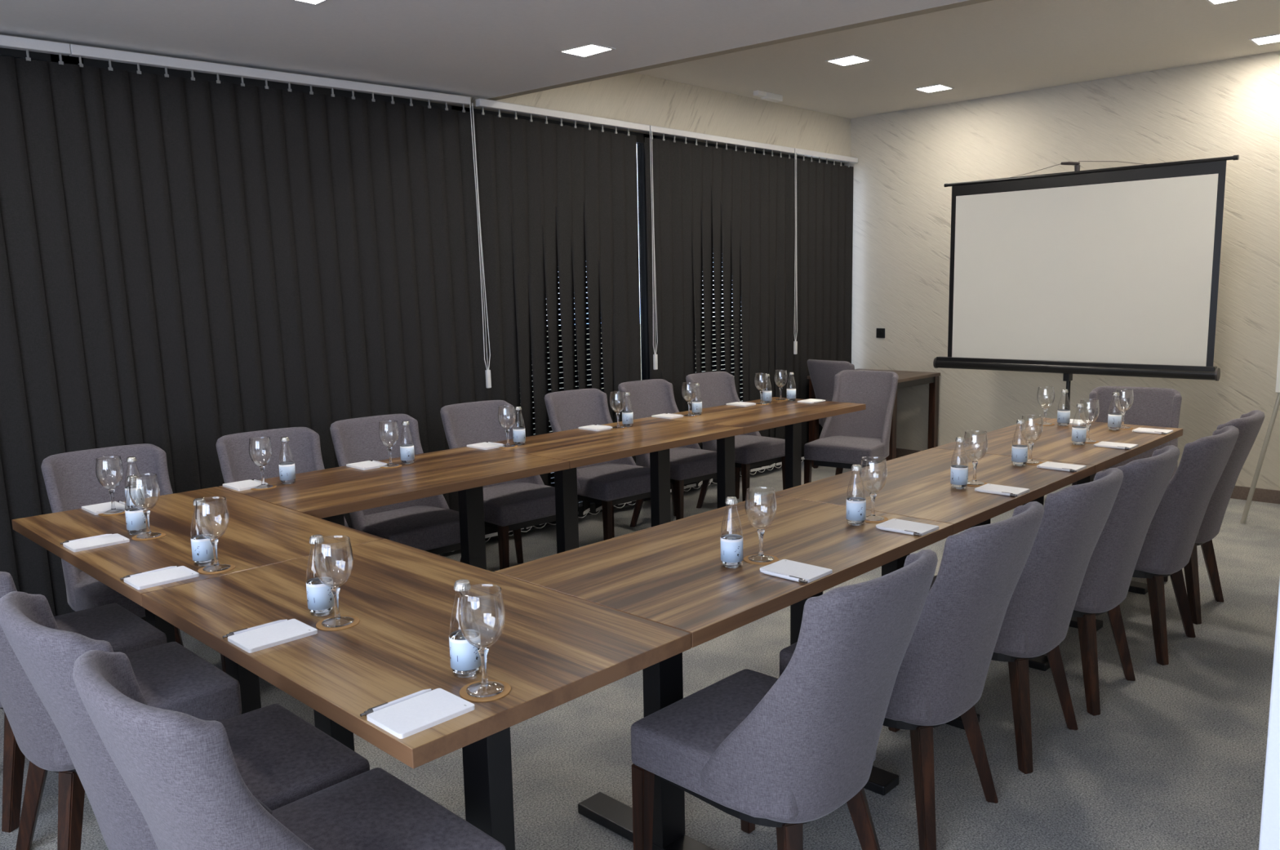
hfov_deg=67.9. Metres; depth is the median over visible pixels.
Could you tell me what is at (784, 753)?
upholstered chair
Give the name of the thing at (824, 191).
vertical blind
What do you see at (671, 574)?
conference table
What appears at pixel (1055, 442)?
conference table
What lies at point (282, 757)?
upholstered chair
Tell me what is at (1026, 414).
bowl
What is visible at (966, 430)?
bowl
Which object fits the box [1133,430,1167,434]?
ballpoint pen
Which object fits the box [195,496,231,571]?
water goblet
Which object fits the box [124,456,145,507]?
water bottle
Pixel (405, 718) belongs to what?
notepad
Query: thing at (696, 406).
water bottle
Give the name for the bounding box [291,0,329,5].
recessed light
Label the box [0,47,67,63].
window
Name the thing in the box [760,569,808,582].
ballpoint pen
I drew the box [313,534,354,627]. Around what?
water goblet
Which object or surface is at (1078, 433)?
water bottle
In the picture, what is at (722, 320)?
wall
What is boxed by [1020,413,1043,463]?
water goblet
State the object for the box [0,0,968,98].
ceiling
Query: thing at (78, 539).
ballpoint pen
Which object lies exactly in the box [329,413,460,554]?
upholstered chair
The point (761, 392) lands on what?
water goblet
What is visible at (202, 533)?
bowl
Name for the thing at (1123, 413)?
water goblet
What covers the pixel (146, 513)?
water goblet
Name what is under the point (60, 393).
vertical blind
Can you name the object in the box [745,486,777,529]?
bowl
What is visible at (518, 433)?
water bottle
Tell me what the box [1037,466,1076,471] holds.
ballpoint pen
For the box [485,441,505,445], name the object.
ballpoint pen
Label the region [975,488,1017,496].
ballpoint pen
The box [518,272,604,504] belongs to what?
roller shutter
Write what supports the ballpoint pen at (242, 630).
on the conference table at (553, 649)
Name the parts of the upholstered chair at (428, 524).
seat, seat frame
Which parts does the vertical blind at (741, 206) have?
chain, pull cord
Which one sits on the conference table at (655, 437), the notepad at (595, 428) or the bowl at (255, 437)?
the notepad at (595, 428)
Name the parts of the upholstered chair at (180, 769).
backrest, seat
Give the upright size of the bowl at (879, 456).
0.109 m
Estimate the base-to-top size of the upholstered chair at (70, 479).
0.895 m
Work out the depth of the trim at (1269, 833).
1.68 m
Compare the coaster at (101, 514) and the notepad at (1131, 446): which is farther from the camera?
the notepad at (1131, 446)
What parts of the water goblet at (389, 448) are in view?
stem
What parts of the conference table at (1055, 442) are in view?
leg, leg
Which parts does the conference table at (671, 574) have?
leg, leg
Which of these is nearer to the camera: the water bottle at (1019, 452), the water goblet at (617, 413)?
the water bottle at (1019, 452)
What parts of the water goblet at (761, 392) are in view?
stem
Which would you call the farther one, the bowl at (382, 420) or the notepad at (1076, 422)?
the notepad at (1076, 422)
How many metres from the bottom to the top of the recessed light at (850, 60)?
0.004 m
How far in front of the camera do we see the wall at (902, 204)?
6.98 m
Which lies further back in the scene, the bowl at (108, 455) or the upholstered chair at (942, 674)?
the bowl at (108, 455)
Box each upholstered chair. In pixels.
[0,571,241,849]
[0,591,369,849]
[0,603,167,832]
[40,443,226,672]
[72,649,506,849]
[216,426,348,527]
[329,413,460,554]
[440,400,555,569]
[544,388,650,540]
[617,378,716,527]
[631,549,937,849]
[685,371,785,508]
[779,501,1044,849]
[804,369,898,484]
[807,359,854,471]
[888,467,1123,773]
[1071,386,1182,582]
[1071,444,1180,715]
[1132,425,1239,665]
[1183,409,1264,624]
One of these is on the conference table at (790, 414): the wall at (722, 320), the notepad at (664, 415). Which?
the notepad at (664, 415)
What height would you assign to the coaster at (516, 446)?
0.002 m
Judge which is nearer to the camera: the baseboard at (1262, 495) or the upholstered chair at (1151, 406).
the upholstered chair at (1151, 406)
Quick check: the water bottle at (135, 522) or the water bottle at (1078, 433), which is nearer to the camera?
the water bottle at (135, 522)
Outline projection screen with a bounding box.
[933,155,1239,409]
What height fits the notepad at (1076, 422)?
0.008 m
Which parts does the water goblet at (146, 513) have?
stem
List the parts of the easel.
leg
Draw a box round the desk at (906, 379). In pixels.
[807,368,940,466]
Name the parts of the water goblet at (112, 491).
stem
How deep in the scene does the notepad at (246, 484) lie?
3.62 m
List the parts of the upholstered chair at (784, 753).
leg, seat frame, leg, seat, leg, leg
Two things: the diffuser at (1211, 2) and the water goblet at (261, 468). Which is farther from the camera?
the diffuser at (1211, 2)
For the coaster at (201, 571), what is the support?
on the conference table at (259, 533)
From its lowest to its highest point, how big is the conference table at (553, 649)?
0.756 m
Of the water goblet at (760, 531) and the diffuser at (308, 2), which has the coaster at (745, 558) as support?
the water goblet at (760, 531)
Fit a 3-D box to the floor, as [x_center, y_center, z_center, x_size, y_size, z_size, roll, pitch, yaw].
[0.928,1.090,3.077,6.800,0.120,9.285,7,11,43]
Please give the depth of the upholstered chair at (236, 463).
4.13 m
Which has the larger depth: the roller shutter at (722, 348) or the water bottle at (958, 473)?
the roller shutter at (722, 348)
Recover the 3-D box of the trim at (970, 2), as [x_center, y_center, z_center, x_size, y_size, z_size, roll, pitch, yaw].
[1.708,-1.925,3.309,6.535,0.651,0.060,5,10,38]
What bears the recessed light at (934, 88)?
in the ceiling at (993, 47)
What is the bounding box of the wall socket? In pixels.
[875,328,884,337]
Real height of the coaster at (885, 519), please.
0.002 m
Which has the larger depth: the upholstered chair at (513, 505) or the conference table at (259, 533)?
the upholstered chair at (513, 505)
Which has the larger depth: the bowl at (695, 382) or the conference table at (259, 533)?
the bowl at (695, 382)
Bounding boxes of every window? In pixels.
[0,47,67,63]
[66,55,460,111]
[460,106,650,541]
[650,134,844,494]
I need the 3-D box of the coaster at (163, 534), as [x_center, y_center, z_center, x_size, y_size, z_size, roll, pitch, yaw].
[-1.498,0.340,2.898,0.093,0.002,0.093,7,11,43]
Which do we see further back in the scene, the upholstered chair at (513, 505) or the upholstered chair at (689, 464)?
the upholstered chair at (689, 464)
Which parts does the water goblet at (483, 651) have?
stem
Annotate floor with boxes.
[0,458,1279,849]
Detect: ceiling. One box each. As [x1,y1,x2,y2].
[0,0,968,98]
[635,0,1279,118]
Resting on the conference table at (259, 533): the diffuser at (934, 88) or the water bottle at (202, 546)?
the water bottle at (202, 546)
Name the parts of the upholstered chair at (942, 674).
seat, seat frame, leg, backrest, leg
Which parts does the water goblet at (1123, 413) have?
stem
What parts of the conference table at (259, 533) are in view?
leg, leg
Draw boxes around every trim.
[487,0,991,100]
[1258,577,1279,849]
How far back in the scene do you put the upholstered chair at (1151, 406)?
5.08 m
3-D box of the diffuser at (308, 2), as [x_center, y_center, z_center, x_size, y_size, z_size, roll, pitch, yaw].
[-1.166,-1.499,3.295,0.180,0.002,0.180,7,11,43]
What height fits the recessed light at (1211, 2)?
0.004 m
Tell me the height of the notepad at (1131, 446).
0.008 m
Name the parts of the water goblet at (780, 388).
stem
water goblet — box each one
[95,455,124,514]
[128,472,161,538]
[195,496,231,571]
[248,436,273,488]
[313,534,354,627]
[378,420,399,466]
[457,583,505,697]
[497,404,515,447]
[609,391,625,428]
[681,382,696,416]
[745,486,777,562]
[754,373,768,404]
[773,369,787,399]
[859,456,887,520]
[963,430,987,484]
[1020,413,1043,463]
[1036,386,1054,424]
[1079,398,1099,442]
[1114,388,1133,428]
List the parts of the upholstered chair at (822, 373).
backrest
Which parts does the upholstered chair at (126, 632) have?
leg, seat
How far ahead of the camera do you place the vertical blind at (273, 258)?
4.49 m
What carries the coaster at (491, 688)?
on the conference table at (553, 649)
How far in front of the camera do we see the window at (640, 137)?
6.44 m
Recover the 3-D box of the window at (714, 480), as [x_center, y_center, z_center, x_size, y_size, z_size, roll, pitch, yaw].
[0.910,-0.861,7.456,0.060,2.500,2.425,7,11,43]
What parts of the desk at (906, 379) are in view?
leg, leg, leg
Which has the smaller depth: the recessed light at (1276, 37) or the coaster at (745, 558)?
the coaster at (745, 558)
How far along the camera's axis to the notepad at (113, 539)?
2.81 m
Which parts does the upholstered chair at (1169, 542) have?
seat, seat frame, leg, leg, backrest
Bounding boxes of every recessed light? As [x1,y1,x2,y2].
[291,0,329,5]
[552,42,616,57]
[825,54,871,66]
[914,84,954,93]
[1205,0,1237,4]
[1248,33,1279,45]
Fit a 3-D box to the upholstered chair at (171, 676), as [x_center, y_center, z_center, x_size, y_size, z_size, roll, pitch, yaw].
[-1.437,0.710,2.487,0.464,0.895,0.599,7,11,43]
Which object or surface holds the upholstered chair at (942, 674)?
on the floor
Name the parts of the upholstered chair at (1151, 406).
seat, backrest, leg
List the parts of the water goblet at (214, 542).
stem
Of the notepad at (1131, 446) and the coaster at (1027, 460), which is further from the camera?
the notepad at (1131, 446)
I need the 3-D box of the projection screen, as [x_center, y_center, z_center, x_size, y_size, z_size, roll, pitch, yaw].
[2.833,-0.608,6.313,1.764,2.244,0.804,2,9,23]
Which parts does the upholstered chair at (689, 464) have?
leg, backrest, leg, seat, leg, seat frame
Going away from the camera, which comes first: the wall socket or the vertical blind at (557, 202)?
the vertical blind at (557, 202)
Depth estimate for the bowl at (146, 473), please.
2.88 m
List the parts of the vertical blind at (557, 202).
chain, pull cord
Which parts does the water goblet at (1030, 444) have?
stem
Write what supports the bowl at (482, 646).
on the water goblet at (483, 651)
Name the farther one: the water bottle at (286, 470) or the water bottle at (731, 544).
the water bottle at (286, 470)
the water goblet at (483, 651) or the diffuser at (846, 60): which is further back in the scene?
the diffuser at (846, 60)
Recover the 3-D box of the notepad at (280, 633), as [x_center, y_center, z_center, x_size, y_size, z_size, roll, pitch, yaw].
[-0.782,0.447,2.023,0.110,0.008,0.150,7,11,43]
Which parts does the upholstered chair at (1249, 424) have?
leg, leg, backrest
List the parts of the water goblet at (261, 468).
stem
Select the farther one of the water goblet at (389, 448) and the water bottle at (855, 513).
the water goblet at (389, 448)
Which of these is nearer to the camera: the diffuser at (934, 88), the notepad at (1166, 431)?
the notepad at (1166, 431)
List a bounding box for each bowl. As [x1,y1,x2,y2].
[95,455,123,488]
[128,472,159,511]
[195,496,229,539]
[248,436,272,466]
[313,534,353,588]
[378,420,399,447]
[457,583,505,648]
[497,404,515,429]
[609,391,625,413]
[681,382,696,401]
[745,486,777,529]
[754,373,768,391]
[859,456,887,493]
[963,430,987,462]
[1020,413,1043,442]
[1036,386,1054,408]
[1079,398,1099,423]
[1114,388,1133,411]
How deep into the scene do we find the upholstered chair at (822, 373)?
7.44 m
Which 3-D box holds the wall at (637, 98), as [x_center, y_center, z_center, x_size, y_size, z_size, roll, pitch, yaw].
[-1.480,-2.053,4.838,0.220,0.700,9.185,7,11,43]
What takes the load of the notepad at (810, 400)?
on the conference table at (790, 414)
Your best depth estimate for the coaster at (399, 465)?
3.97 m
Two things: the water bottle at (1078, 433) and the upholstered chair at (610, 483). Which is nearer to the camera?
the water bottle at (1078, 433)
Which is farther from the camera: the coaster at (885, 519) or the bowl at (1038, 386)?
the bowl at (1038, 386)
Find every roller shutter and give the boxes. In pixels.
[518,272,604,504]
[636,143,742,448]
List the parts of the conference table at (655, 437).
leg, leg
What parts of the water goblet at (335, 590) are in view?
stem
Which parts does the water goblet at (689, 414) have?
stem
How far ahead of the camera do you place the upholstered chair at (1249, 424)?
4.08 m
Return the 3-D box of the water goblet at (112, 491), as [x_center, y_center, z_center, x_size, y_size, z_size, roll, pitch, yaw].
[-1.794,0.203,3.222,0.083,0.188,0.083,7,11,43]
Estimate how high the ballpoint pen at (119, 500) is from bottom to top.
0.011 m
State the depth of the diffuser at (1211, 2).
4.82 m
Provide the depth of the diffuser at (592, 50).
4.28 m
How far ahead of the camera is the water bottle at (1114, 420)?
4.54 m
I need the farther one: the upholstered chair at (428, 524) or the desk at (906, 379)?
the desk at (906, 379)
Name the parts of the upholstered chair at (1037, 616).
leg, seat, seat frame, leg, backrest, leg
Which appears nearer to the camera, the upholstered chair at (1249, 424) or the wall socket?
the upholstered chair at (1249, 424)
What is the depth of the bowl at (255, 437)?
3.59 m
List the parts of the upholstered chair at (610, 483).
backrest, leg, leg, seat, seat frame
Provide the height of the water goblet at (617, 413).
0.188 m
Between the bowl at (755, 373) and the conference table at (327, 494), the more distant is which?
the bowl at (755, 373)
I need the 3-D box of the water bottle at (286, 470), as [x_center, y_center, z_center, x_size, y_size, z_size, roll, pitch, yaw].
[-1.365,0.136,3.669,0.058,0.181,0.059,3,9,29]
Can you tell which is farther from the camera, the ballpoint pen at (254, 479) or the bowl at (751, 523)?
the ballpoint pen at (254, 479)
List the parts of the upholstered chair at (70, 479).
seat, backrest, leg, leg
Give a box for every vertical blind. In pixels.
[0,34,124,616]
[68,44,497,555]
[474,98,657,535]
[644,125,797,492]
[791,147,857,462]
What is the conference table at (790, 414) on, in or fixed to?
on the floor
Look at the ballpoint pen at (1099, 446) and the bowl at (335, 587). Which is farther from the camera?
the ballpoint pen at (1099, 446)
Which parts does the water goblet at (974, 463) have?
stem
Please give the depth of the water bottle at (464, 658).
1.78 m
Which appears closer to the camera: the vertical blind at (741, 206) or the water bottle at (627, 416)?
the water bottle at (627, 416)
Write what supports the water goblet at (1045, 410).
on the coaster at (1037, 424)
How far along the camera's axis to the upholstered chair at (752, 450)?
6.34 m
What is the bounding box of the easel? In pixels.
[1240,334,1279,523]
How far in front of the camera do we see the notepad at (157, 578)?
2.44 m
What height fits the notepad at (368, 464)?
0.008 m
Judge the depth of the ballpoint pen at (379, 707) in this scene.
1.67 m
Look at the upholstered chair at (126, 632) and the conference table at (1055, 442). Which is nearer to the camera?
the upholstered chair at (126, 632)
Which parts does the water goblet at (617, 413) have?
stem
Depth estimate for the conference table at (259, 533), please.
2.89 m
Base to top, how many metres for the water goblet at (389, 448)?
0.188 m
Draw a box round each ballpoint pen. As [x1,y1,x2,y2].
[60,533,111,544]
[117,499,126,505]
[120,565,177,579]
[222,618,287,638]
[252,478,268,484]
[360,688,432,716]
[370,459,386,464]
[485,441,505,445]
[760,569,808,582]
[875,526,921,535]
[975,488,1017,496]
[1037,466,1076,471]
[1094,444,1130,448]
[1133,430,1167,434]
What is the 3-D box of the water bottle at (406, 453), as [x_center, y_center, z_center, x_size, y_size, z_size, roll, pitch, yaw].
[-0.995,0.073,4.050,0.058,0.181,0.059,-4,9,-19]
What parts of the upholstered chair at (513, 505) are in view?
backrest, leg, leg, seat, seat frame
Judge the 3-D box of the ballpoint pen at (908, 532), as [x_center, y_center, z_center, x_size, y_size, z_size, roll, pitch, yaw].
[0.750,0.308,2.761,0.144,0.011,0.010,6,11,42]
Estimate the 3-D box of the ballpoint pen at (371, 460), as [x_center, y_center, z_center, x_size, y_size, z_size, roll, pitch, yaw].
[-1.114,0.160,4.060,0.010,0.011,0.144,-9,11,-44]
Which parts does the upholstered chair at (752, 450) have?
leg, backrest, leg, seat, leg, seat frame, leg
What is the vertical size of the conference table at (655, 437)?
0.756 m
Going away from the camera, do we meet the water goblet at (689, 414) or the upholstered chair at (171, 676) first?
the upholstered chair at (171, 676)
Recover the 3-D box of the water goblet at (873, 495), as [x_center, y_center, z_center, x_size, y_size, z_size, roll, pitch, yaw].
[0.715,0.195,2.913,0.083,0.188,0.083,7,11,43]
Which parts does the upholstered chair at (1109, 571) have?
seat, leg, seat frame, leg, backrest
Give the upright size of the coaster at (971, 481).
0.002 m
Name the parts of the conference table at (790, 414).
leg, leg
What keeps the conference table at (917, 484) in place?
on the floor
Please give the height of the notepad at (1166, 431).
0.008 m
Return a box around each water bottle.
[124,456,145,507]
[124,475,146,534]
[190,497,214,566]
[278,436,295,484]
[306,534,334,616]
[400,421,414,463]
[448,579,481,678]
[512,406,525,444]
[622,391,633,426]
[691,382,702,415]
[720,496,742,568]
[762,373,771,403]
[786,372,795,400]
[845,464,866,525]
[950,436,968,488]
[1011,418,1027,466]
[1057,389,1070,426]
[1071,403,1086,444]
[1107,391,1121,430]
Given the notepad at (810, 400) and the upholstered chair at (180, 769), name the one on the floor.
the upholstered chair at (180, 769)
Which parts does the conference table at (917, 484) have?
leg, leg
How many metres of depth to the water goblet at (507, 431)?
4.43 m
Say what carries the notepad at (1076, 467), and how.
on the conference table at (917, 484)
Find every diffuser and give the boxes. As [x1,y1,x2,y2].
[298,0,323,4]
[562,44,610,56]
[829,56,867,65]
[917,84,951,92]
[1209,0,1233,4]
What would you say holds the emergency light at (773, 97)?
attached to the ceiling at (993, 47)
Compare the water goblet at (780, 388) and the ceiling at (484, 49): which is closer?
the ceiling at (484, 49)
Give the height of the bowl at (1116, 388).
0.109 m
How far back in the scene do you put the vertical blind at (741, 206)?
6.86 m
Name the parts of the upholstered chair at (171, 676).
leg, backrest, seat frame, leg, seat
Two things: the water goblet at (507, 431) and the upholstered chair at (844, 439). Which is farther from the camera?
the upholstered chair at (844, 439)
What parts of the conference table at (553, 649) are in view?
leg, leg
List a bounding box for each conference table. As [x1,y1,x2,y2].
[11,486,384,714]
[141,538,691,849]
[218,446,569,569]
[493,417,743,553]
[493,493,953,849]
[650,396,866,508]
[770,448,1094,729]
[933,417,1182,631]
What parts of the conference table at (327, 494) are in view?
leg, leg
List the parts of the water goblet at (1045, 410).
stem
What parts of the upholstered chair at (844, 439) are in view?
leg, leg, seat, seat frame, backrest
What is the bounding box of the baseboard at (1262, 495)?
[896,448,1279,503]
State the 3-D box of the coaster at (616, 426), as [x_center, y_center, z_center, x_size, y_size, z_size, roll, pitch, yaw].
[-0.113,0.015,4.958,0.093,0.002,0.093,7,11,43]
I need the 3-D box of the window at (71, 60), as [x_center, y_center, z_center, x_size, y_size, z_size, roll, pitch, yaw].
[-1.677,-0.427,4.801,0.060,2.500,1.960,7,11,43]
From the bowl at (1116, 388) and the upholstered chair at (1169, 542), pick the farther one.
the bowl at (1116, 388)
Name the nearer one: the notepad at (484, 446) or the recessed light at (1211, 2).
the notepad at (484, 446)
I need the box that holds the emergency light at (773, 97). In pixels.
[753,89,782,102]
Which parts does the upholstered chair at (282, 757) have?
backrest, seat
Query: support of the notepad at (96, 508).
on the conference table at (259, 533)
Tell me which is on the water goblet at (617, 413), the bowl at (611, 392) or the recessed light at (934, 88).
the bowl at (611, 392)
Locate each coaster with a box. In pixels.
[98,511,124,515]
[131,532,165,540]
[197,563,235,573]
[250,484,276,489]
[315,615,359,631]
[379,463,401,468]
[459,679,511,702]
[499,444,517,448]
[610,426,626,429]
[743,554,778,564]
[864,515,888,523]
[966,480,986,486]
[1024,460,1042,465]
[1035,422,1054,425]
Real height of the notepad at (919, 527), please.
0.008 m
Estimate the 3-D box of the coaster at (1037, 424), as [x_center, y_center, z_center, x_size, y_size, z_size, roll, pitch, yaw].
[2.037,-0.004,4.781,0.093,0.002,0.093,7,11,43]
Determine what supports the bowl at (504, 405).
on the water goblet at (507, 431)
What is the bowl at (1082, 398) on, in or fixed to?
on the water goblet at (1088, 425)
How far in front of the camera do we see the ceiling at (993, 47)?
5.81 m
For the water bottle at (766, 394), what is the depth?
5.86 m
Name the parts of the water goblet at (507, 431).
stem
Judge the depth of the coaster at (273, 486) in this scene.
3.58 m
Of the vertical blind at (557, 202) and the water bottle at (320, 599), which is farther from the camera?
the vertical blind at (557, 202)
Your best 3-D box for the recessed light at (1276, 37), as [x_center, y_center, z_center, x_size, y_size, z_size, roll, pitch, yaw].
[3.743,-2.281,5.614,0.208,0.004,0.208,7,11,43]
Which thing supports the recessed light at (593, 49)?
in the ceiling at (484, 49)
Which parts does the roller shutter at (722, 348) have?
guide rail, slat panel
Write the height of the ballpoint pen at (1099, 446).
0.011 m
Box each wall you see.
[0,34,850,163]
[520,320,742,434]
[844,50,1279,490]
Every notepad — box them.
[62,533,129,551]
[81,501,128,515]
[123,565,199,589]
[222,479,266,490]
[227,618,317,653]
[346,460,386,470]
[366,688,475,738]
[466,441,503,449]
[577,424,612,431]
[651,413,683,418]
[725,401,755,406]
[760,559,832,582]
[797,398,824,403]
[875,518,938,535]
[974,483,1029,496]
[1036,461,1086,471]
[1068,418,1089,425]
[1093,440,1137,449]
[1132,427,1173,434]
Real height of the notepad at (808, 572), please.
0.008 m
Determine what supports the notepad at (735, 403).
on the conference table at (790, 414)
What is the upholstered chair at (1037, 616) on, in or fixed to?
on the floor
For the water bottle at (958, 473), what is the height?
0.181 m
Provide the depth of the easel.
5.61 m
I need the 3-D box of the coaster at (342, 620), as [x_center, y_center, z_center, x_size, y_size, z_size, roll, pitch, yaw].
[-0.667,0.437,2.098,0.093,0.002,0.093,7,11,43]
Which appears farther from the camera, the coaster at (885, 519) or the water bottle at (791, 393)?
the water bottle at (791, 393)
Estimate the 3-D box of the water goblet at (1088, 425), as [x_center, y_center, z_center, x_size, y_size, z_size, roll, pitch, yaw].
[1.997,-0.020,4.229,0.083,0.188,0.083,7,11,43]
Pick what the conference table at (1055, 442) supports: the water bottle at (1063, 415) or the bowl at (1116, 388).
the water bottle at (1063, 415)
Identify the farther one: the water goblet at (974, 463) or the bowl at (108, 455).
the water goblet at (974, 463)
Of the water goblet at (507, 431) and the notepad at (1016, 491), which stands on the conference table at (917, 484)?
the notepad at (1016, 491)
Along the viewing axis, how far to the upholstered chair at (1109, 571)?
3.22 m
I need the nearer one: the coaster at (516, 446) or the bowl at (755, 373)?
the coaster at (516, 446)
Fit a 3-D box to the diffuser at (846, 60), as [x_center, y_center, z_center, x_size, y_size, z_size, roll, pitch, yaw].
[1.304,-2.277,5.938,0.180,0.002,0.180,7,11,43]

